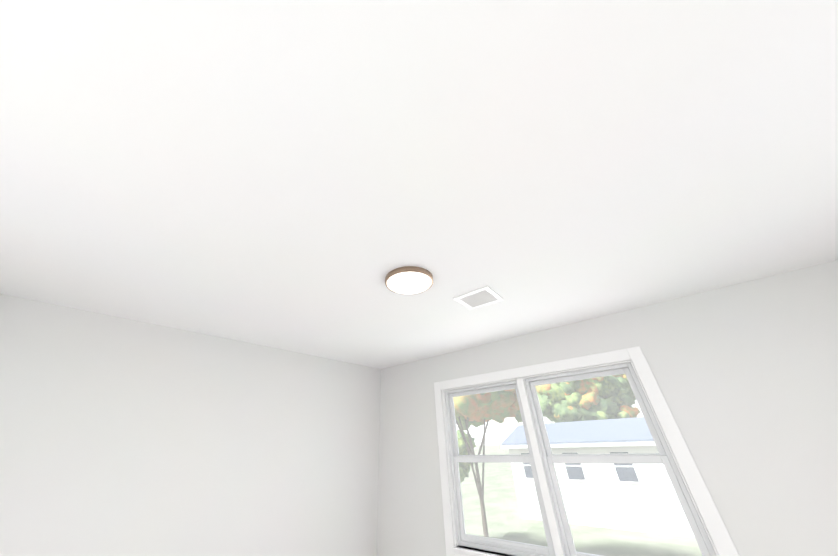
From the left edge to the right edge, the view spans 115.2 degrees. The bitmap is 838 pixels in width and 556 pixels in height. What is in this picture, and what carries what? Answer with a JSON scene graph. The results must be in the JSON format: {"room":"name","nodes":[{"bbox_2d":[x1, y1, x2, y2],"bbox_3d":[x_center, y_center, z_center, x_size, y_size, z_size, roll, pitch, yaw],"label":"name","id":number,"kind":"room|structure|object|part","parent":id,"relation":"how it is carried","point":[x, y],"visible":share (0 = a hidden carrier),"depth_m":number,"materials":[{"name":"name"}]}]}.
{"room":"empty bedroom","nodes":[
{"label":"empty bedroom","id":0,"kind":"room"},
{"bbox_2d":[0,294,380,555],"bbox_3d":[-1.690,1.666,1.916,0.160,2.440,4.070,-24,-36,30],"label":"wall","id":1,"kind":"structure","parent":0,"point":[119,436],"depth_m":1.94,"materials":[{"name":"paint"}]},
{"bbox_2d":[0,0,837,368],"bbox_3d":[0.108,-0.246,1.375,4.870,0.120,4.070,-24,-36,30],"label":"ceiling","id":2,"kind":"structure","parent":0,"point":[302,176],"depth_m":0.95,"materials":[{"name":"paint"}]},
{"bbox_2d":[385,266,432,294],"bbox_3d":[-0.060,0.031,1.656,0.300,0.053,0.300,-24,-36,30],"label":"lamp","id":3,"kind":"object","parent":2,"relation":"attached to","point":[407,280],"visible":1,"depth_m":1.60,"materials":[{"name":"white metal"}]},
{"bbox_2d":[453,285,502,309],"bbox_3d":[0.436,0.151,1.944,0.270,0.013,0.270,-24,-36,30],"label":"ceiling vent","id":4,"kind":"object","parent":2,"relation":"in","point":[479,297],"visible":1,"depth_m":1.93,"materials":[{"name":"white plastic"}]},
{"bbox_2d":[377,260,837,555],"bbox_3d":[1.365,1.593,2.081,4.550,2.440,0.160,-24,-36,30],"label":"wall","id":5,"kind":"structure","parent":0,"point":[745,374],"depth_m":1.81,"materials":[{"name":"paint"}]},
{"bbox_2d":[434,346,738,555],"bbox_3d":[1.064,1.583,2.329,2.030,1.520,0.192,-24,-36,30],"label":"double window","id":6,"kind":"structure","parent":5,"relation":"in","point":[710,531],"depth_m":2.23,"materials":[{"name":"white"}]},
{"bbox_3d":[0.700,1.494,2.753,0.757,0.571,0.006,-24,-36,30],"label":"glass","id":7,"kind":"part","parent":6,"relation":"part of","materials":[{"name":"clear glass"}]},
{"bbox_3d":[0.701,1.498,2.750,0.827,0.650,0.030,-24,-36,30],"label":"sash","id":8,"kind":"part","parent":6,"relation":"part of","materials":[{"name":"white plastic"}]},
{"bbox_3d":[0.710,2.009,2.417,0.757,0.560,0.006,-24,-36,30],"label":"glass","id":9,"kind":"part","parent":6,"relation":"part of","materials":[{"name":"clear glass"}]},
{"bbox_3d":[0.704,1.753,2.582,0.883,1.316,0.080,-24,-36,30],"label":"frame","id":10,"kind":"part","parent":6,"relation":"part of","materials":[{"name":"white plastic"}]},
{"bbox_3d":[0.707,2.001,2.418,0.827,0.656,0.038,-24,-36,30],"label":"sash","id":11,"kind":"part","parent":6,"relation":"part of","materials":[{"name":"white plastic"}]},
{"bbox_3d":[1.445,1.169,2.275,0.757,0.571,0.006,-24,-36,30],"label":"glass","id":12,"kind":"part","parent":6,"relation":"part of","materials":[{"name":"clear glass"}]},
{"bbox_3d":[1.445,1.173,2.272,0.827,0.650,0.030,-24,-36,30],"label":"sash","id":13,"kind":"part","parent":6,"relation":"part of","materials":[{"name":"white plastic"}]},
{"bbox_3d":[1.449,1.428,2.104,0.883,1.316,0.080,-24,-36,30],"label":"frame","id":14,"kind":"part","parent":6,"relation":"part of","materials":[{"name":"white plastic"}]},
{"bbox_3d":[1.454,1.683,1.939,0.757,0.560,0.006,-24,-36,30],"label":"glass","id":15,"kind":"part","parent":6,"relation":"part of","materials":[{"name":"clear glass"}]},
{"bbox_3d":[1.452,1.675,1.940,0.827,0.656,0.038,-24,-36,30],"label":"sash","id":16,"kind":"part","parent":6,"relation":"part of","materials":[{"name":"white plastic"}]},
{"label":"outside","id":17,"kind":"structure","parent":0,"visible":0},
{"bbox_2d":[461,445,701,555],"bbox_3d":[36.627,29.063,42.795,120.000,0.200,119.340,-24,-36,30],"label":"lawn","id":18,"kind":"structure","parent":17,"point":[585,529],"depth_m":14.81,"materials":[{"name":"green plant"}]},
{"bbox_2d":[457,429,475,481],"bbox_3d":[1.259,10.402,13.347,3.819,5.230,3.650,-24,-36,30],"label":"tree","id":19,"kind":"object","parent":18,"relation":"on","point":[463,466],"depth_m":12.94,"materials":[{"name":"green plant"}]},
{"bbox_2d":[453,389,521,536],"bbox_3d":[2.161,6.604,10.633,5.730,8.890,6.102,-24,-36,30],"label":"tree","id":20,"kind":"object","parent":18,"relation":"on","point":[486,403],"depth_m":10.10,"materials":[{"name":"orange plant"}]},
{"bbox_2d":[536,375,639,422],"bbox_3d":[16.789,14.490,26.748,9.530,10.424,8.870,-24,-36,30],"label":"trees","id":21,"kind":"object","parent":18,"relation":"on","point":[563,401],"depth_m":25.20,"materials":[{"name":"green plant"}]},
{"bbox_2d":[501,417,694,537],"bbox_3d":[12.941,12.719,18.308,11.200,5.170,8.720,-24,-36,30],"label":"neighbouring house","id":22,"kind":"structure","parent":18,"relation":"on","point":[628,498],"depth_m":15.29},
{"bbox_2d":[612,374,635,399],"bbox_3d":[25.470,16.532,34.216,9.646,13.650,9.224,-24,-36,30],"label":"trees","id":23,"kind":"object","parent":18,"relation":"on","point":[624,384],"depth_m":31.84,"materials":[{"name":"green plant"}]}
]}

